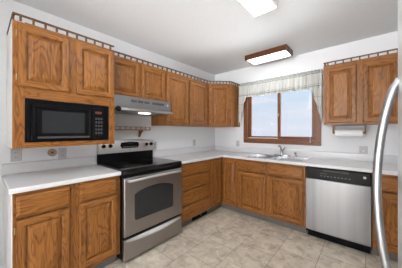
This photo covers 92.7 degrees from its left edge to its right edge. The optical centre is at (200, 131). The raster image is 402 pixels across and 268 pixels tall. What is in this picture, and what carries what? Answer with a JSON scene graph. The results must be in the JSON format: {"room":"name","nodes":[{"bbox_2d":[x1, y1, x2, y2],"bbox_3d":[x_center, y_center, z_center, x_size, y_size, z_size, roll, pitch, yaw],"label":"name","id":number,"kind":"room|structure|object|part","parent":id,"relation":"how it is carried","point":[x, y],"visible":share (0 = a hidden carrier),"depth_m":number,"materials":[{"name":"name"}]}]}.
{"room":"kitchen","nodes":[
{"label":"kitchen","id":0,"kind":"room"},
{"bbox_2d":[0,0,214,267],"bbox_3d":[-2.369,0.049,1.102,0.120,2.505,8.260,0,0,41],"label":"wall","id":1,"kind":"structure","parent":0,"point":[166,137],"depth_m":2.30,"materials":[{"name":"white paint"}]},
{"bbox_2d":[10,149,21,161],"bbox_3d":[-1.705,0.216,1.768,0.008,0.115,0.075,0,0,41],"label":"outlet","id":2,"kind":"object","parent":1,"relation":"attached to","point":[15,154],"visible":1,"depth_m":1.76,"materials":[{"name":"grey plastic"}]},
{"bbox_2d":[2,156,95,175],"bbox_3d":[-1.500,0.337,1.984,0.035,0.100,0.777,0,0,41],"label":"backsplash","id":3,"kind":"structure","parent":1,"relation":"attached to","point":[43,165],"depth_m":1.92,"materials":[{"name":"white laminate"}]},
{"bbox_2d":[47,149,56,155],"bbox_3d":[-1.528,0.215,1.968,0.014,0.078,0.078,0,0,41],"label":"disc","id":4,"kind":"object","parent":1,"relation":"attached to","point":[52,152],"visible":1,"depth_m":1.96,"materials":[{"name":"beige wicker"}]},
{"bbox_2d":[6,11,114,148],"bbox_3d":[-1.312,-0.380,1.843,0.501,1.013,0.755,0,0,41],"label":"upper cabinet","id":5,"kind":"object","parent":1,"relation":"attached to","point":[42,63],"visible":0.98,"depth_m":1.60,"materials":[{"name":"brown wood"}]},
{"bbox_3d":[-1.575,-0.355,1.574,0.457,0.962,0.004,0,0,41],"label":"panel","id":6,"kind":"part","parent":5,"relation":"part of","materials":[{"name":"white paint"}]},
{"bbox_3d":[-1.255,-0.573,1.545,0.023,0.468,0.326,0,0,41],"label":"door","id":7,"kind":"part","parent":5,"relation":"part of","materials":[{"name":"brown wood"}]},
{"bbox_3d":[-1.254,-0.573,1.545,0.020,0.362,0.220,0,0,41],"label":"raised panel","id":8,"kind":"part","parent":5,"relation":"part of","materials":[{"name":"brown wood"}]},
{"bbox_3d":[-1.321,-0.880,1.849,0.476,0.014,0.753,0,0,41],"label":"gallery rail","id":9,"kind":"part","parent":5,"relation":"part of","materials":[{"name":"brown wood"}]},
{"bbox_2d":[25,98,108,141],"bbox_3d":[-1.285,-0.075,1.828,0.446,0.360,0.628,0,0,41],"label":"microwave","id":10,"kind":"object","parent":5,"relation":"on","point":[45,120],"visible":0.89,"depth_m":1.64,"materials":[{"name":"black plastic"}]},
{"bbox_3d":[-1.175,-0.073,1.651,0.032,0.292,0.435,0,0,41],"label":"door","id":11,"kind":"part","parent":10,"relation":"part of","materials":[{"name":"black plastic"}]},
{"bbox_3d":[-1.158,0.047,1.643,0.012,0.016,0.375,0,0,41],"label":"handle","id":12,"kind":"part","parent":10,"relation":"part of","materials":[{"name":"grey plastic"}]},
{"bbox_3d":[-0.997,-0.073,1.857,0.030,0.292,0.103,0,0,41],"label":"control panel","id":13,"kind":"part","parent":10,"relation":"part of","materials":[{"name":"black plastic"}]},
{"bbox_3d":[-1.003,-0.573,1.835,0.023,0.468,0.330,0,0,41],"label":"door","id":14,"kind":"part","parent":5,"relation":"part of","materials":[{"name":"brown wood"}]},
{"bbox_3d":[-1.002,-0.573,1.835,0.020,0.362,0.224,0,0,41],"label":"raised panel","id":15,"kind":"part","parent":5,"relation":"part of","materials":[{"name":"brown wood"}]},
{"bbox_2d":[58,148,65,158],"bbox_3d":[-1.473,0.229,2.036,0.008,0.115,0.072,0,0,41],"label":"outlet","id":16,"kind":"object","parent":1,"relation":"attached to","point":[61,151],"visible":1,"depth_m":2.03,"materials":[{"name":"grey plastic"}]},
{"bbox_2d":[115,126,150,136],"bbox_3d":[-0.983,0.006,2.527,0.104,0.146,0.680,0,0,41],"label":"spice shelf","id":17,"kind":"object","parent":1,"relation":"attached to","point":[140,130],"visible":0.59,"depth_m":2.58,"materials":[{"name":"brown wood"}]},
{"bbox_2d":[111,50,164,100],"bbox_3d":[-0.868,-0.650,2.470,0.351,0.503,0.771,0,0,41],"label":"upper cabinet","id":18,"kind":"object","parent":1,"relation":"attached to","point":[132,78],"visible":0.67,"depth_m":2.33,"materials":[{"name":"brown wood"}]},
{"bbox_3d":[-0.871,-0.613,2.215,0.020,0.298,0.242,0,0,41],"label":"raised panel","id":19,"kind":"part","parent":18,"relation":"part of","materials":[{"name":"brown wood"}]},
{"bbox_3d":[-0.872,-0.613,2.215,0.023,0.404,0.348,0,0,41],"label":"door","id":20,"kind":"part","parent":18,"relation":"part of","materials":[{"name":"brown wood"}]},
{"bbox_3d":[-0.758,-0.895,2.376,0.016,0.014,0.771,0,0,41],"label":"gallery rail","id":21,"kind":"part","parent":18,"relation":"part of","materials":[{"name":"brown wood"}]},
{"bbox_3d":[-0.616,-0.613,2.510,0.023,0.404,0.350,0,0,41],"label":"door","id":22,"kind":"part","parent":18,"relation":"part of","materials":[{"name":"brown wood"}]},
{"bbox_3d":[-0.616,-0.613,2.509,0.020,0.298,0.244,0,0,41],"label":"raised panel","id":23,"kind":"part","parent":18,"relation":"part of","materials":[{"name":"brown wood"}]},
{"bbox_2d":[115,94,172,115],"bbox_3d":[-0.803,-0.303,2.407,0.530,0.188,0.772,0,0,41],"label":"range hood","id":24,"kind":"object","parent":1,"relation":"attached to","point":[128,105],"visible":0.85,"depth_m":2.26,"materials":[{"name":"silver metal"}]},
{"bbox_2d":[151,67,208,126],"bbox_3d":[-0.294,-0.497,3.131,0.351,0.816,0.974,0,0,41],"label":"upper cabinet","id":25,"kind":"object","parent":1,"relation":"attached to","point":[188,98],"visible":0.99,"depth_m":2.94,"materials":[{"name":"brown wood"}]},
{"bbox_3d":[-0.343,-0.460,2.825,0.023,0.710,0.417,0,0,41],"label":"door","id":26,"kind":"part","parent":25,"relation":"part of","materials":[{"name":"brown wood"}]},
{"bbox_3d":[-0.342,-0.460,2.825,0.020,0.604,0.311,0,0,41],"label":"raised panel","id":27,"kind":"part","parent":25,"relation":"part of","materials":[{"name":"brown wood"}]},
{"bbox_3d":[-0.185,-0.898,3.036,0.016,0.014,0.974,0,0,41],"label":"gallery rail","id":28,"kind":"part","parent":25,"relation":"part of","materials":[{"name":"brown wood"}]},
{"bbox_3d":[-0.036,-0.460,3.178,0.023,0.710,0.422,0,0,41],"label":"door","id":29,"kind":"part","parent":25,"relation":"part of","materials":[{"name":"brown wood"}]},
{"bbox_3d":[-0.036,-0.460,3.178,0.020,0.604,0.316,0,0,41],"label":"raised panel","id":30,"kind":"part","parent":25,"relation":"part of","materials":[{"name":"brown wood"}]},
{"bbox_2d":[14,0,397,74],"bbox_3d":[-0.292,-1.244,-0.700,5.620,0.080,8.260,0,0,41],"label":"ceiling","id":31,"kind":"structure","parent":0,"point":[214,37],"depth_m":2.15,"materials":[{"name":"white paint"}]},
{"bbox_2d":[238,0,278,16],"bbox_3d":[0.203,-1.159,1.346,0.263,0.087,1.224,0,0,41],"label":"ceiling light","id":32,"kind":"object","parent":31,"relation":"attached to","point":[256,8],"visible":1,"depth_m":1.71,"materials":[{"name":"white plastic"}]},
{"bbox_2d":[245,44,292,64],"bbox_3d":[1.030,-1.161,2.942,0.633,0.083,0.300,0,0,41],"label":"ceiling light","id":33,"kind":"object","parent":31,"relation":"attached to","point":[283,51],"visible":1,"depth_m":2.85,"materials":[{"name":"white plastic"}]},
{"bbox_2d":[247,50,290,64],"bbox_3d":[1.030,-1.152,2.942,0.587,0.064,0.254,0,0,41],"label":"diffuser","id":34,"kind":"object","parent":33,"relation":"attached to","point":[263,56],"depth_m":2.89,"materials":[{"name":"white plastic"}]},
{"bbox_3d":[1.261,-1.165,2.742,0.022,0.076,0.256,0,0,41],"label":"frame","id":35,"kind":"part","parent":33,"relation":"part of","materials":[{"name":"brown wood"}]},
{"bbox_2d":[103,207,397,267],"bbox_3d":[-0.292,1.341,-0.700,5.620,0.080,8.260,0,0,41],"label":"floor","id":36,"kind":"structure","parent":0,"point":[222,237],"depth_m":2.12,"materials":[{"name":"tile"}]},
{"bbox_2d":[4,175,119,267],"bbox_3d":[-1.268,0.864,1.792,0.630,0.875,0.763,0,0,41],"label":"base cabinet","id":37,"kind":"object","parent":36,"relation":"on","point":[75,225],"visible":0.87,"depth_m":1.54,"materials":[{"name":"brown wood"}]},
{"bbox_3d":[-1.527,0.864,1.514,0.604,0.875,0.004,0,0,41],"label":"panel","id":38,"kind":"part","parent":37,"relation":"part of","materials":[{"name":"white"}]},
{"bbox_3d":[-1.172,0.521,1.441,0.024,0.144,0.316,0,0,41],"label":"drawer","id":39,"kind":"part","parent":37,"relation":"part of","materials":[{"name":"brown wood"}]},
{"bbox_3d":[-1.173,0.893,1.441,0.023,0.547,0.316,0,0,41],"label":"door","id":40,"kind":"part","parent":37,"relation":"part of","materials":[{"name":"brown wood"}]},
{"bbox_3d":[-1.172,0.893,1.441,0.020,0.441,0.210,0,0,41],"label":"raised panel","id":41,"kind":"part","parent":37,"relation":"part of","materials":[{"name":"brown wood"}]},
{"bbox_2d":[2,156,120,194],"bbox_3d":[-1.271,0.356,1.784,0.644,0.137,0.779,0,0,41],"label":"countertop","id":42,"kind":"structure","parent":37,"relation":"on","point":[20,177],"depth_m":1.74,"materials":[{"name":"white laminate"}]},
{"bbox_3d":[-0.919,0.521,1.733,0.024,0.144,0.318,0,0,41],"label":"drawer","id":43,"kind":"part","parent":37,"relation":"part of","materials":[{"name":"brown wood"}]},
{"bbox_3d":[-0.919,0.888,1.733,0.023,0.557,0.318,0,0,41],"label":"door","id":44,"kind":"part","parent":37,"relation":"part of","materials":[{"name":"brown wood"}]},
{"bbox_3d":[-0.919,0.888,1.733,0.020,0.451,0.212,0,0,41],"label":"raised panel","id":45,"kind":"part","parent":37,"relation":"part of","materials":[{"name":"brown wood"}]},
{"bbox_2d":[97,139,181,261],"bbox_3d":[-0.719,0.704,2.337,0.730,1.194,0.768,0,0,41],"label":"electric range","id":46,"kind":"object","parent":36,"relation":"on","point":[150,186],"visible":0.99,"depth_m":2.14,"materials":[{"name":"silver metal"}]},
{"bbox_3d":[-0.942,0.175,2.545,0.008,0.083,0.266,0,0,41],"label":"display panel","id":47,"kind":"part","parent":46,"relation":"part of","materials":[{"name":"black plastic"}]},
{"bbox_2d":[97,157,181,174],"bbox_3d":[-0.738,0.399,2.353,0.644,0.050,0.768,0,0,41],"label":"cooktop","id":48,"kind":"object","parent":46,"relation":"in","point":[131,165],"depth_m":2.25,"materials":[{"name":"black glass"}]},
{"bbox_3d":[-0.504,1.165,2.150,0.032,0.203,0.762,0,0,41],"label":"storage drawer","id":49,"kind":"part","parent":46,"relation":"part of","materials":[{"name":"metal"}]},
{"bbox_3d":[-0.502,0.746,2.149,0.036,0.574,0.762,0,0,41],"label":"oven door","id":50,"kind":"part","parent":46,"relation":"part of","materials":[{"name":"metal"}]},
{"bbox_3d":[-0.482,1.086,2.131,0.029,0.042,0.708,0,0,41],"label":"handle","id":51,"kind":"part","parent":46,"relation":"part of","materials":[{"name":"grey metal"}]},
{"bbox_3d":[-0.466,0.482,2.118,0.061,0.041,0.692,0,0,41],"label":"handle","id":52,"kind":"part","parent":46,"relation":"part of","materials":[{"name":"grey metal"}]},
{"bbox_2d":[180,159,210,226],"bbox_3d":[-0.287,0.864,2.923,0.630,0.875,0.669,0,0,41],"label":"base cabinet","id":53,"kind":"object","parent":36,"relation":"on","point":[196,176],"visible":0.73,"depth_m":2.70,"materials":[{"name":"brown wood"}]},
{"bbox_3d":[-0.062,1.094,2.720,0.024,0.190,0.577,0,0,41],"label":"drawer","id":54,"kind":"part","parent":53,"relation":"part of","materials":[{"name":"brown wood"}]},
{"bbox_3d":[-0.062,0.521,2.720,0.024,0.144,0.577,0,0,41],"label":"drawer","id":55,"kind":"part","parent":53,"relation":"part of","materials":[{"name":"brown wood"}]},
{"bbox_3d":[-0.062,0.893,2.720,0.024,0.180,0.577,0,0,41],"label":"drawer","id":56,"kind":"part","parent":53,"relation":"part of","materials":[{"name":"brown wood"}]},
{"bbox_3d":[-0.062,0.698,2.720,0.024,0.177,0.577,0,0,41],"label":"drawer","id":57,"kind":"part","parent":53,"relation":"part of","materials":[{"name":"brown wood"}]},
{"bbox_2d":[192,211,206,220],"bbox_3d":[-0.015,1.253,2.885,0.018,0.088,0.340,0,0,41],"label":"floor register","id":58,"kind":"object","parent":53,"relation":"attached to","point":[205,212],"visible":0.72,"depth_m":2.88,"materials":[{"name":"black plastic"}]},
{"bbox_2d":[153,145,397,175],"bbox_3d":[1.025,0.356,2.392,3.314,0.137,1.583,0,0,41],"label":"countertop","id":59,"kind":"structure","parent":53,"relation":"on","point":[358,162],"depth_m":2.76,"materials":[{"name":"white laminate"}]},
{"bbox_2d":[243,153,310,167],"bbox_3d":[1.144,0.475,2.886,0.838,0.185,0.550,0,0,41],"label":"sink","id":60,"kind":"object","parent":59,"relation":"in","point":[263,156],"visible":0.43,"depth_m":2.94,"materials":[{"name":"silver metal"}]},
{"bbox_3d":[0.971,0.475,2.994,0.367,0.184,0.416,0,0,41],"label":"bowl","id":61,"kind":"part","parent":60,"relation":"part of","materials":[{"name":"silver metal"}]},
{"bbox_3d":[1.274,0.475,2.730,0.367,0.184,0.416,0,0,41],"label":"bowl","id":62,"kind":"part","parent":60,"relation":"part of","materials":[{"name":"silver metal"}]},
{"bbox_2d":[274,145,289,155],"bbox_3d":[1.288,0.295,3.059,0.195,0.174,0.166,0,0,1],"label":"faucet","id":63,"kind":"object","parent":59,"relation":"on","point":[281,149],"visible":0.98,"depth_m":3.04,"materials":[{"name":"silver metal"}]},
{"bbox_2d":[207,157,239,213],"bbox_3d":[0.337,0.864,3.429,0.910,0.875,0.910,0,0,41],"label":"base cabinet","id":64,"kind":"object","parent":36,"relation":"on","point":[224,171],"visible":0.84,"depth_m":3.11,"materials":[{"name":"brown wood"}]},
{"bbox_3d":[0.250,0.814,3.103,0.023,0.730,0.260,0,0,41],"label":"door","id":65,"kind":"part","parent":64,"relation":"part of","materials":[{"name":"brown wood"}]},
{"bbox_3d":[0.250,0.814,3.103,0.020,0.624,0.154,0,0,41],"label":"raised panel","id":66,"kind":"part","parent":64,"relation":"part of","materials":[{"name":"brown wood"}]},
{"bbox_3d":[0.469,0.814,3.119,0.260,0.730,0.023,0,0,41],"label":"door","id":67,"kind":"part","parent":64,"relation":"part of","materials":[{"name":"brown wood"}]},
{"bbox_3d":[0.469,0.814,3.119,0.154,0.624,0.020,0,0,41],"label":"raised panel","id":68,"kind":"part","parent":64,"relation":"part of","materials":[{"name":"brown wood"}]},
{"bbox_2d":[238,159,306,233],"bbox_3d":[1.133,0.864,2.923,0.952,0.875,0.630,0,0,41],"label":"base cabinet","id":69,"kind":"object","parent":36,"relation":"on","point":[276,194],"visible":0.82,"depth_m":2.65,"materials":[{"name":"brown wood"}]},
{"bbox_3d":[0.751,0.523,2.854,0.436,0.140,0.024,0,0,41],"label":"drawer","id":70,"kind":"part","parent":69,"relation":"part of","materials":[{"name":"brown wood"}]},
{"bbox_3d":[0.751,0.900,2.855,0.436,0.566,0.023,0,0,41],"label":"door","id":71,"kind":"part","parent":69,"relation":"part of","materials":[{"name":"brown wood"}]},
{"bbox_3d":[0.751,0.900,2.854,0.330,0.460,0.020,0,0,41],"label":"raised panel","id":72,"kind":"part","parent":69,"relation":"part of","materials":[{"name":"brown wood"}]},
{"bbox_3d":[1.114,0.523,2.539,0.435,0.140,0.024,0,0,41],"label":"drawer","id":73,"kind":"part","parent":69,"relation":"part of","materials":[{"name":"brown wood"}]},
{"bbox_3d":[1.114,0.900,2.540,0.435,0.566,0.023,0,0,41],"label":"door","id":74,"kind":"part","parent":69,"relation":"part of","materials":[{"name":"brown wood"}]},
{"bbox_3d":[1.114,0.900,2.539,0.329,0.460,0.020,0,0,41],"label":"raised panel","id":75,"kind":"part","parent":69,"relation":"part of","materials":[{"name":"brown wood"}]},
{"bbox_2d":[306,166,370,253],"bbox_3d":[1.718,0.865,2.395,0.605,0.872,0.610,0,0,41],"label":"dishwasher","id":76,"kind":"object","parent":36,"relation":"on","point":[338,202],"visible":0.99,"depth_m":2.15,"materials":[{"name":"silver metal"}]},
{"bbox_3d":[1.533,0.501,2.182,0.605,0.131,0.041,0,0,41],"label":"control panel","id":77,"kind":"part","parent":76,"relation":"part of","materials":[{"name":"black plastic"}]},
{"bbox_3d":[1.583,1.251,2.240,0.593,0.100,0.020,0,0,41],"label":"toe panel","id":78,"kind":"part","parent":76,"relation":"part of","materials":[{"name":"black plastic"}]},
{"bbox_2d":[371,173,397,261],"bbox_3d":[2.275,0.864,1.933,0.823,0.875,0.630,0,0,41],"label":"base cabinet","id":79,"kind":"object","parent":36,"relation":"on","point":[389,182],"visible":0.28,"depth_m":1.89,"materials":[{"name":"brown wood"}]},
{"bbox_3d":[1.931,0.895,1.831,0.360,0.568,0.023,0,0,41],"label":"door","id":80,"kind":"part","parent":79,"relation":"part of","materials":[{"name":"brown wood"}]},
{"bbox_3d":[1.930,0.522,1.831,0.360,0.142,0.024,0,0,41],"label":"drawer","id":81,"kind":"part","parent":79,"relation":"part of","materials":[{"name":"brown wood"}]},
{"bbox_3d":[1.930,0.895,1.831,0.254,0.462,0.020,0,0,41],"label":"raised panel","id":82,"kind":"part","parent":79,"relation":"part of","materials":[{"name":"brown wood"}]},
{"bbox_2d":[372,0,401,267],"bbox_3d":[0.517,0.421,-0.052,0.828,1.760,0.900,0,0,41],"label":"refrigerator","id":83,"kind":"object","parent":36,"relation":"on","point":[396,86],"visible":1,"depth_m":0.52,"materials":[{"name":"grey metal"}]},
{"bbox_3d":[0.507,0.154,0.519,0.064,0.594,0.019,0,0,41],"label":"handle","id":84,"kind":"part","parent":83,"relation":"part of","materials":[{"name":"grey metal"}]},
{"bbox_3d":[0.401,0.386,0.314,0.070,1.670,0.500,0,0,41],"label":"door","id":85,"kind":"part","parent":83,"relation":"part of","materials":[{"name":"silver metal"}]},
{"bbox_2d":[215,31,397,233],"bbox_3d":[1.591,0.049,3.041,3.320,2.505,0.140,0,0,41],"label":"wall","id":86,"kind":"structure","parent":0,"point":[224,136],"depth_m":2.78,"materials":[{"name":"white paint"}]},
{"bbox_2d":[209,81,239,126],"bbox_3d":[0.322,-0.497,3.642,0.612,0.816,0.612,0,0,41],"label":"upper cabinet","id":87,"kind":"object","parent":86,"relation":"attached to","point":[223,98],"visible":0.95,"depth_m":3.39,"materials":[{"name":"brown wood"}]},
{"bbox_3d":[0.338,-0.471,3.413,0.395,0.765,0.013,0,0,-4],"label":"frame","id":88,"kind":"part","parent":87,"relation":"part of","materials":[{"name":"brown wood"}]},
{"bbox_3d":[0.339,-0.460,3.395,0.327,0.710,0.023,0,0,-4],"label":"door","id":89,"kind":"part","parent":87,"relation":"part of","materials":[{"name":"brown wood"}]},
{"bbox_3d":[0.339,-0.460,3.394,0.221,0.604,0.020,0,0,-4],"label":"raised panel","id":90,"kind":"part","parent":87,"relation":"part of","materials":[{"name":"brown wood"}]},
{"bbox_3d":[0.470,-0.898,3.479,0.670,0.014,0.150,0,0,-24],"label":"gallery rail","id":91,"kind":"part","parent":87,"relation":"part of","materials":[{"name":"brown wood"}]},
{"bbox_2d":[153,145,397,163],"bbox_3d":[1.025,0.337,2.392,3.314,0.100,1.583,0,0,41],"label":"backsplash","id":92,"kind":"structure","parent":86,"relation":"attached to","point":[389,159],"depth_m":2.99,"materials":[{"name":"white laminate"}]},
{"bbox_2d":[238,68,323,124],"bbox_3d":[1.235,-0.504,3.163,1.333,0.801,0.142,0,0,41],"label":"window valance","id":93,"kind":"object","parent":86,"relation":"attached to","point":[311,79],"visible":1,"depth_m":3.02,"materials":[{"name":"fabric"}]},
{"bbox_2d":[244,92,320,145],"bbox_3d":[1.319,-0.321,3.251,1.255,1.055,0.140,0,0,41],"label":"window","id":94,"kind":"structure","parent":86,"relation":"in","point":[315,140],"depth_m":3.22,"materials":[{"name":"brown wood"}]},
{"bbox_3d":[1.125,-0.321,3.414,0.562,0.879,0.032,0,0,41],"label":"sash","id":95,"kind":"part","parent":94,"relation":"part of","materials":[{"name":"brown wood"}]},
{"bbox_3d":[1.537,-0.321,3.107,0.552,0.879,0.032,0,0,41],"label":"sash","id":96,"kind":"part","parent":94,"relation":"part of","materials":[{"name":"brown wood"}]},
{"bbox_2d":[324,48,397,124],"bbox_3d":[1.976,-0.494,2.379,0.730,0.810,0.351,0,0,41],"label":"upper cabinet","id":97,"kind":"object","parent":86,"relation":"attached to","point":[355,91],"visible":0.73,"depth_m":2.27,"materials":[{"name":"brown wood"}]},
{"bbox_3d":[1.729,-0.457,2.376,0.205,0.587,0.020,0,0,41],"label":"raised panel","id":98,"kind":"part","parent":97,"relation":"part of","materials":[{"name":"brown wood"}]},
{"bbox_3d":[1.729,-0.457,2.376,0.311,0.693,0.023,0,0,41],"label":"door","id":99,"kind":"part","parent":97,"relation":"part of","materials":[{"name":"brown wood"}]},
{"bbox_2d":[332,124,365,133],"bbox_3d":[1.908,-0.029,2.475,0.344,0.118,0.070,0,0,41],"label":"paper towel holder","id":100,"kind":"object","parent":97,"relation":"attached to","point":[364,125],"visible":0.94,"depth_m":2.45,"materials":[{"name":"brown wood"}]},
{"bbox_2d":[335,129,362,135],"bbox_3d":[1.907,0.013,2.475,0.280,0.094,0.094,0,0,41],"label":"paper towel roll","id":101,"kind":"object","parent":100,"relation":"hanging from","point":[338,132],"visible":1,"depth_m":2.44,"materials":[{"name":"white paper"}]},
{"bbox_3d":[1.983,-0.892,2.387,0.730,0.014,0.326,0,0,41],"label":"gallery rail","id":102,"kind":"part","parent":97,"relation":"part of","materials":[{"name":"brown wood"}]},
{"bbox_3d":[2.008,-0.457,2.134,0.311,0.693,0.023,0,0,41],"label":"door","id":103,"kind":"part","parent":97,"relation":"part of","materials":[{"name":"brown wood"}]},
{"bbox_3d":[2.008,-0.457,2.134,0.205,0.587,0.020,0,0,41],"label":"raised panel","id":104,"kind":"part","parent":97,"relation":"part of","materials":[{"name":"brown wood"}]},
{"bbox_2d":[359,146,367,153],"bbox_3d":[2.110,0.256,2.487,0.082,0.130,0.015,0,0,41],"label":"light switch","id":105,"kind":"object","parent":86,"relation":"attached to","point":[362,149],"visible":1,"depth_m":2.49,"materials":[{"name":"grey plastic"}]}
]}

